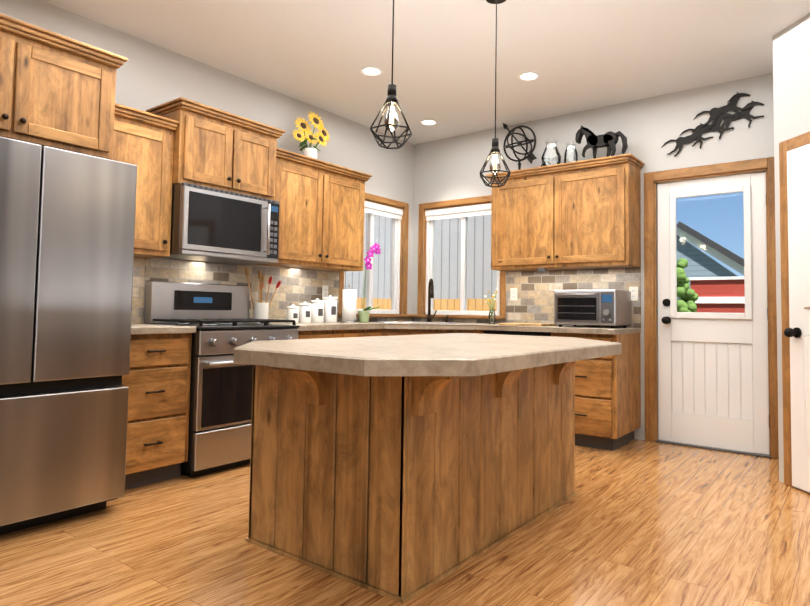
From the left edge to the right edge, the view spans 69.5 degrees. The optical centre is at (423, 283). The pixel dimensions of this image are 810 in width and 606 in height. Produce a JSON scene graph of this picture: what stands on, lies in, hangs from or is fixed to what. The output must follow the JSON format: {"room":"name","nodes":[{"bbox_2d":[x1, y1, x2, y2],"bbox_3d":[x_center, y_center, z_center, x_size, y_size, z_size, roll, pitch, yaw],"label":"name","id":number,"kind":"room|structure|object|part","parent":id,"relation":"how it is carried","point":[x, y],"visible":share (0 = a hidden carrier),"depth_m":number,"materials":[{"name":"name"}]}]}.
{"room":"kitchen","nodes":[
{"label":"kitchen","id":0,"kind":"room"},
{"bbox_2d":[0,0,413,323],"bbox_3d":[-2.591,-0.277,2.967,0.150,2.770,8.350,-1,-3,37],"label":"wall","id":1,"kind":"structure","parent":0,"point":[149,75],"depth_m":4.38,"materials":[{"name":"grey paint"}]},
{"bbox_2d":[0,13,127,159],"bbox_3d":[-2.148,-0.950,2.906,0.652,0.550,1.006,-1,-3,37],"label":"upper cabinet","id":2,"kind":"object","parent":1,"relation":"attached to","point":[57,90],"visible":1,"depth_m":2.87,"materials":[{"name":"brown wood"}]},
{"bbox_2d":[113,103,178,258],"bbox_3d":[-1.830,-0.602,3.567,0.362,0.852,0.477,-1,-3,37],"label":"upper cabinet","id":3,"kind":"object","parent":1,"relation":"attached to","point":[143,141],"visible":0.56,"depth_m":3.55,"materials":[{"name":"brown wood"}]},
{"bbox_2d":[146,97,284,199],"bbox_3d":[-1.432,-0.872,4.059,0.422,0.525,0.826,-1,-3,37],"label":"upper cabinet","id":4,"kind":"object","parent":1,"relation":"attached to","point":[215,148],"visible":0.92,"depth_m":3.88,"materials":[{"name":"brown wood"}]},
{"bbox_2d":[159,182,279,264],"bbox_3d":[-1.413,-0.385,4.017,0.482,0.447,0.750,-1,-3,37],"label":"microwave","id":5,"kind":"object","parent":4,"relation":"attached to","point":[209,224],"visible":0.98,"depth_m":3.84,"materials":[{"name":"silver metal"}]},
{"bbox_2d":[131,258,410,323],"bbox_3d":[-1.127,0.095,4.785,0.010,0.451,3.332,-1,-3,37],"label":"backsplash","id":6,"kind":"structure","parent":1,"relation":"attached to","point":[297,286],"depth_m":4.51,"materials":[{"name":"tile"}]},
{"bbox_2d":[322,285,327,298],"bbox_3d":[-0.864,0.075,5.124,0.008,0.116,0.072,-1,-3,37],"label":"electrical outlet","id":7,"kind":"object","parent":6,"relation":"attached to","point":[324,290],"visible":0.94,"depth_m":5.11,"materials":[{"name":"white plastic"}]},
{"bbox_2d":[254,148,371,271],"bbox_3d":[-0.917,-0.551,4.790,0.362,0.842,1.054,-1,-3,37],"label":"upper cabinet","id":8,"kind":"object","parent":1,"relation":"attached to","point":[321,215],"visible":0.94,"depth_m":4.66,"materials":[{"name":"brown wood"}]},
{"bbox_2d":[292,111,329,158],"bbox_3d":[-0.932,-1.193,4.795,0.170,0.441,0.405,-1,-3,37],"label":"sunflower vase","id":9,"kind":"object","parent":8,"relation":"on","point":[310,152],"visible":1,"depth_m":4.76,"materials":[{"name":"white ceramic"}]},
{"bbox_2d":[338,193,408,313],"bbox_3d":[-0.507,-0.280,5.709,0.118,1.155,0.990,-1,-3,37],"label":"window","id":10,"kind":"structure","parent":1,"relation":"in","point":[371,209],"depth_m":5.97,"materials":[{"name":"white plastic"}]},
{"bbox_2d":[338,314,412,316],"bbox_3d":[-0.448,0.312,5.650,0.060,0.030,1.020,-1,-3,37],"label":"trim","id":11,"kind":"structure","parent":1,"relation":"attached to","point":[339,315],"depth_m":5.73,"materials":[{"name":"brown wood"}]},
{"bbox_2d":[0,439,809,605],"bbox_3d":[0.285,1.091,0.679,7.550,0.100,8.550,-1,-3,37],"label":"floor","id":12,"kind":"structure","parent":0,"point":[635,522],"depth_m":2.44,"materials":[{"name":"laminate"}]},
{"bbox_2d":[0,136,136,534],"bbox_3d":[-2.040,0.244,2.809,0.825,1.730,0.853,-1,-3,37],"label":"fridge","id":13,"kind":"object","parent":12,"relation":"on","point":[67,227],"visible":1,"depth_m":2.66,"materials":[{"name":"grey metal"}]},
{"bbox_2d":[122,333,191,489],"bbox_3d":[-1.739,0.715,3.421,0.636,0.855,0.475,-1,-3,37],"label":"drawers","id":14,"kind":"object","parent":12,"relation":"on","point":[156,380],"visible":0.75,"depth_m":3.28,"materials":[{"name":"brown wood"}]},
{"bbox_2d":[131,324,196,334],"bbox_3d":[-1.734,0.268,3.443,0.633,0.040,0.475,-1,-3,37],"label":"countertop","id":15,"kind":"structure","parent":14,"relation":"on","point":[139,329],"depth_m":3.31,"materials":[{"name":"stone"}]},
{"bbox_2d":[145,281,299,476],"bbox_3d":[-1.325,0.584,3.896,0.681,1.175,0.764,-1,-3,37],"label":"stove","id":16,"kind":"object","parent":12,"relation":"on","point":[220,406],"visible":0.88,"depth_m":3.63,"materials":[{"name":"silver metal"}]},
{"bbox_2d":[298,329,381,338],"bbox_3d":[-0.852,0.784,4.610,0.636,0.855,0.959,-1,-3,37],"label":"base cabinet","id":17,"kind":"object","parent":12,"relation":"on","point":[315,334],"depth_m":4.43,"materials":[{"name":"brown wood"}]},
{"bbox_2d":[245,357,597,603],"bbox_3d":[0.058,0.736,2.792,1.027,0.805,1.688,-1,-3,37],"label":"kitchen island","id":18,"kind":"object","parent":12,"relation":"on","point":[402,469],"depth_m":2.30,"materials":[{"name":"brown wood"}]},
{"bbox_2d":[233,333,621,384],"bbox_3d":[0.140,0.307,2.804,1.224,0.055,2.055,-1,-3,37],"label":"island countertop","id":19,"kind":"structure","parent":18,"relation":"on","point":[426,359],"depth_m":2.10,"materials":[{"name":"beige stone"}]},
{"bbox_2d":[382,329,484,335],"bbox_3d":[0.012,0.828,5.275,1.226,0.855,1.138,-1,-3,37],"label":"base cabinet","id":20,"kind":"object","parent":12,"relation":"on","point":[389,332],"depth_m":4.90,"materials":[{"name":"brown wood"}]},
{"bbox_2d":[254,322,382,330],"bbox_3d":[-0.702,0.349,4.824,0.638,0.040,1.440,-1,-3,37],"label":"countertop","id":21,"kind":"structure","parent":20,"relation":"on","point":[370,325],"depth_m":4.43,"materials":[{"name":"stone"}]},
{"bbox_2d":[245,268,280,322],"bbox_3d":[-1.235,0.095,4.417,0.174,0.414,0.253,-1,-3,37],"label":"utensil crock","id":22,"kind":"object","parent":21,"relation":"on","point":[261,309],"visible":0.92,"depth_m":4.37,"materials":[{"name":"white ceramic"}]},
{"bbox_2d":[287,304,298,322],"bbox_3d":[-1.039,0.240,4.627,0.098,0.149,0.098,-1,-3,37],"label":"canister","id":23,"kind":"object","parent":21,"relation":"on","point":[292,311],"visible":0.98,"depth_m":4.59,"materials":[{"name":"white ceramic"}]},
{"bbox_2d":[298,302,311,322],"bbox_3d":[-0.964,0.233,4.727,0.106,0.174,0.106,-1,-3,37],"label":"canister","id":24,"kind":"object","parent":21,"relation":"on","point":[304,312],"visible":1,"depth_m":4.68,"materials":[{"name":"white ceramic"}]},
{"bbox_2d":[311,298,323,322],"bbox_3d":[-0.883,0.225,4.836,0.114,0.204,0.114,-1,-3,37],"label":"canister","id":25,"kind":"object","parent":21,"relation":"on","point":[317,311],"visible":0.98,"depth_m":4.79,"materials":[{"name":"white ceramic"}]},
{"bbox_2d":[323,295,337,322],"bbox_3d":[-0.796,0.216,4.953,0.124,0.234,0.124,-1,-3,37],"label":"canister","id":26,"kind":"object","parent":21,"relation":"on","point":[330,308],"visible":1,"depth_m":4.90,"materials":[{"name":"white ceramic"}]},
{"bbox_3d":[0.635,0.832,5.157,0.086,0.855,0.583,-1,-3,37],"label":"base cabinet filler","id":27,"kind":"part","parent":20,"relation":"part of","materials":[{"name":"brown wood"}]},
{"bbox_2d":[374,321,640,334],"bbox_3d":[0.452,0.370,4.935,2.353,0.040,1.199,-1,-3,37],"label":"countertop","id":28,"kind":"structure","parent":20,"relation":"on","point":[465,326],"depth_m":4.72,"materials":[{"name":"stone"}]},
{"bbox_2d":[340,285,357,322],"bbox_3d":[-0.648,0.175,5.069,0.150,0.332,0.150,-1,-3,37],"label":"paper towel holder","id":29,"kind":"object","parent":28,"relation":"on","point":[349,296],"visible":1,"depth_m":5.02,"materials":[{"name":"white paper"}]},
{"bbox_2d":[358,243,380,322],"bbox_3d":[-0.473,-0.012,5.274,0.201,0.729,0.214,-1,-3,37],"label":"orchid pot","id":30,"kind":"object","parent":28,"relation":"on","point":[363,315],"visible":1,"depth_m":5.25,"materials":[{"name":"green"}]},
{"bbox_2d":[379,321,464,323],"bbox_3d":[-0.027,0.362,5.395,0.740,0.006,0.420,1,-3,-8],"label":"sink","id":31,"kind":"object","parent":28,"relation":"in","point":[425,322],"visible":1,"depth_m":5.37,"materials":[{"name":"silver metal"}]},
{"bbox_2d":[426,278,447,321],"bbox_3d":[0.109,0.168,5.689,0.214,0.427,0.249,-1,-3,37],"label":"faucet","id":32,"kind":"object","parent":28,"relation":"on","point":[430,292],"visible":0.94,"depth_m":5.73,"materials":[{"name":"brown metal"}]},
{"bbox_2d":[484,288,497,323],"bbox_3d":[0.623,0.208,5.310,0.124,0.324,0.131,-1,-3,37],"label":"vase","id":33,"kind":"object","parent":28,"relation":"on","point":[492,307],"visible":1,"depth_m":5.30,"materials":[{"name":"clear glass"}]},
{"bbox_2d":[499,323,555,325],"bbox_3d":[0.881,0.349,4.974,0.400,0.018,0.290,-1,-3,37],"label":"cutting board","id":34,"kind":"object","parent":28,"relation":"on","point":[529,324],"visible":0.9,"depth_m":4.88,"materials":[{"name":"brown wood"}]},
{"bbox_2d":[554,289,630,327],"bbox_3d":[1.341,0.203,4.675,0.500,0.295,0.433,-1,-3,37],"label":"toaster oven","id":35,"kind":"object","parent":28,"relation":"on","point":[611,308],"visible":1,"depth_m":4.52,"materials":[{"name":"silver metal"}]},
{"bbox_2d":[483,330,550,335],"bbox_3d":[0.888,0.825,4.915,0.606,0.852,0.631,-1,-3,37],"label":"dishwasher","id":36,"kind":"object","parent":12,"relation":"on","point":[517,333],"visible":0.12,"depth_m":4.71,"materials":[{"name":"grey"}]},
{"bbox_2d":[551,332,640,450],"bbox_3d":[1.348,0.815,4.593,0.512,0.855,0.636,-1,-3,37],"label":"drawers","id":37,"kind":"object","parent":12,"relation":"on","point":[607,402],"visible":0.67,"depth_m":4.34,"materials":[{"name":"brown wood"}]},
{"bbox_2d":[41,0,809,144],"bbox_3d":[0.326,-1.775,0.815,7.550,0.100,8.550,-1,-3,37],"label":"ceiling","id":38,"kind":"structure","parent":0,"point":[579,55],"depth_m":3.91,"materials":[{"name":"white paint"}]},
{"bbox_2d":[360,66,382,76],"bbox_3d":[-0.387,-1.565,4.314,0.170,0.006,0.170,-1,-3,37],"label":"recessed light","id":39,"kind":"object","parent":38,"relation":"in","point":[371,71],"visible":1,"depth_m":4.31,"materials":[{"name":"white paint"}]},
{"bbox_2d":[370,0,411,148],"bbox_3d":[-0.131,-1.114,2.485,0.190,1.074,0.167,-1,-3,37],"label":"pendant light","id":40,"kind":"object","parent":38,"relation":"hanging from","point":[391,122],"visible":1,"depth_m":2.45,"materials":[{"name":"black metal"}]},
{"bbox_2d":[420,119,437,125],"bbox_3d":[0.045,-1.505,5.462,0.170,0.006,0.170,-1,-3,37],"label":"recessed light","id":41,"kind":"object","parent":38,"relation":"in","point":[428,122],"visible":1,"depth_m":5.46,"materials":[{"name":"white paint"}]},
{"bbox_2d":[480,0,510,186],"bbox_3d":[0.397,-1.072,3.226,0.190,1.074,0.167,-1,-3,37],"label":"pendant light","id":42,"kind":"object","parent":38,"relation":"hanging from","point":[494,167],"visible":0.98,"depth_m":3.20,"materials":[{"name":"black metal"}]},
{"bbox_2d":[517,71,539,80],"bbox_3d":[0.785,-1.547,4.363,0.170,0.006,0.170,-1,-3,37],"label":"recessed light","id":43,"kind":"object","parent":38,"relation":"in","point":[529,76],"visible":1,"depth_m":4.36,"materials":[{"name":"white paint"}]},
{"bbox_2d":[411,73,773,439],"bbox_3d":[2.805,-0.149,4.055,7.200,2.770,0.150,-1,-3,37],"label":"wall","id":44,"kind":"structure","parent":0,"point":[446,169],"depth_m":4.81,"materials":[{"name":"grey paint"}]},
{"bbox_2d":[412,314,505,318],"bbox_3d":[0.300,0.328,5.764,1.124,0.030,0.059,-1,-3,37],"label":"trim","id":45,"kind":"structure","parent":44,"relation":"attached to","point":[435,316],"depth_m":5.67,"materials":[{"name":"brown wood"}]},
{"bbox_2d":[417,195,505,315],"bbox_3d":[0.387,-0.262,5.823,1.035,1.155,0.118,-1,-3,37],"label":"window","id":46,"kind":"structure","parent":44,"relation":"in","point":[464,213],"depth_m":5.88,"materials":[{"name":"white plastic"}]},
{"bbox_2d":[411,268,640,327],"bbox_3d":[0.815,0.135,5.420,2.342,0.486,0.010,-1,-3,37],"label":"backsplash","id":47,"kind":"structure","parent":44,"relation":"attached to","point":[534,303],"depth_m":5.20,"materials":[{"name":"tile"}]},
{"bbox_2d":[510,288,516,300],"bbox_3d":[0.831,0.102,5.399,0.072,0.116,0.008,-1,-3,37],"label":"electrical outlet","id":48,"kind":"object","parent":47,"relation":"attached to","point":[513,294],"visible":1,"depth_m":5.40,"materials":[{"name":"white plastic"}]},
{"bbox_2d":[629,287,637,300],"bbox_3d":[1.705,0.084,4.748,0.072,0.116,0.008,-1,-3,37],"label":"electrical outlet","id":49,"kind":"object","parent":47,"relation":"attached to","point":[634,293],"visible":0.94,"depth_m":4.74,"materials":[{"name":"white plastic"}]},
{"bbox_2d":[490,153,641,271],"bbox_3d":[1.179,-0.543,4.990,1.220,0.835,0.328,-1,-3,37],"label":"upper cabinet","id":50,"kind":"object","parent":44,"relation":"attached to","point":[581,214],"depth_m":4.79,"materials":[{"name":"brown wood"}]},
{"bbox_2d":[503,123,536,169],"bbox_3d":[0.860,-1.227,5.262,0.351,0.513,0.304,-1,-3,37],"label":"armillary sphere","id":51,"kind":"object","parent":50,"relation":"on","point":[530,157],"visible":0.94,"depth_m":5.24,"materials":[{"name":"black metal"}]},
{"bbox_2d":[541,138,577,165],"bbox_3d":[1.145,-1.106,5.056,0.365,0.260,0.247,-1,-3,37],"label":"glass vases","id":52,"kind":"object","parent":50,"relation":"on","point":[558,155],"visible":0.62,"depth_m":5.05,"materials":[{"name":"clear glass"}]},
{"bbox_2d":[575,125,627,158],"bbox_3d":[1.455,-1.153,4.801,0.415,0.338,0.120,-1,-3,37],"label":"statue","id":53,"kind":"object","parent":50,"relation":"on","point":[608,140],"visible":0.79,"depth_m":4.78,"materials":[{"name":"black metal"}]},
{"bbox_2d":[644,157,778,458],"bbox_3d":[2.164,0.170,4.428,0.945,2.150,0.048,-1,-3,37],"label":"door frame","id":54,"kind":"structure","parent":44,"relation":"attached to","point":[652,180],"depth_m":4.57,"materials":[{"name":"brown wood"}]},
{"bbox_2d":[657,172,769,454],"bbox_3d":[2.172,0.210,4.431,0.773,2.047,0.120,-1,-3,37],"label":"back door","id":55,"kind":"structure","parent":44,"relation":"in","point":[713,379],"depth_m":4.41,"materials":[{"name":"white paint"}]},
{"bbox_2d":[662,92,764,156],"bbox_3d":[2.191,-1.218,4.463,0.719,0.424,0.021,-1,-3,37],"label":"art","id":56,"kind":"object","parent":44,"relation":"attached to","point":[718,116],"visible":1,"depth_m":4.43,"materials":[{"name":"black metal"}]},
{"bbox_2d":[655,439,771,457],"bbox_3d":[2.187,1.241,4.429,0.795,0.012,0.160,-1,-3,37],"label":"threshold","id":57,"kind":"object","parent":44,"relation":"attached to","point":[716,449],"depth_m":4.36,"materials":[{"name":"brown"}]},
{"bbox_2d":[773,13,809,492],"bbox_3d":[3.644,-0.217,2.373,3.838,2.770,1.543,-1,-3,37],"label":"wall","id":58,"kind":"structure","parent":0,"point":[791,70],"depth_m":3.56,"materials":[{"name":"grey paint"}]},
{"bbox_2d":[779,131,809,486],"bbox_3d":[2.266,0.141,2.945,0.017,2.070,1.220,1,-3,-8],"label":"door frame","id":59,"kind":"structure","parent":58,"relation":"attached to","point":[794,143],"depth_m":3.51,"materials":[{"name":"brown wood"}]},
{"bbox_2d":[784,144,809,492],"bbox_3d":[2.225,0.181,3.128,0.539,1.983,0.517,-1,-3,37],"label":"pantry door","id":60,"kind":"structure","parent":58,"relation":"in","point":[797,332],"depth_m":3.39,"materials":[{"name":"white paint"}]},
{"label":"outside","id":61,"kind":"structure","parent":0,"visible":0},
{"bbox_3d":[6.125,1.851,14.482,24.000,0.100,39.000,-1,-3,37],"label":"ground","id":62,"kind":"structure","parent":61,"visible":0},
{"bbox_2d":[344,212,496,298],"bbox_3d":[-2.000,-0.538,5.820,3.400,3.620,9.200,-1,-3,37],"label":"boards","id":63,"kind":"object","parent":62,"relation":"on","point":[448,270],"depth_m":9.56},
{"bbox_2d":[356,298,496,315],"bbox_3d":[-1.965,0.637,5.163,2.600,1.210,8.300,-1,-3,37],"label":"picket fence","id":64,"kind":"object","parent":62,"relation":"on","point":[440,303],"depth_m":8.57,"materials":[{"name":"brown wood"}]},
{"bbox_2d":[677,258,698,311],"bbox_3d":[5.551,0.569,13.104,1.062,2.315,1.064,-1,-3,37],"label":"tree","id":65,"kind":"object","parent":62,"relation":"on","point":[686,289],"depth_m":12.80,"materials":[{"name":"green plant"}]},
{"bbox_2d":[676,221,743,298],"bbox_3d":[8.055,0.034,18.800,5.665,3.995,0.550,-1,-3,37],"label":"house","id":66,"kind":"structure","parent":62,"relation":"on","point":[696,254],"depth_m":18.26,"materials":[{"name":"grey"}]},
{"bbox_2d":[688,276,744,312],"bbox_3d":[8.259,0.811,13.762,3.680,1.970,0.400,-1,-3,37],"label":"building","id":67,"kind":"structure","parent":62,"relation":"on","point":[738,284],"depth_m":14.33,"materials":[{"name":"red wood"}]}
]}

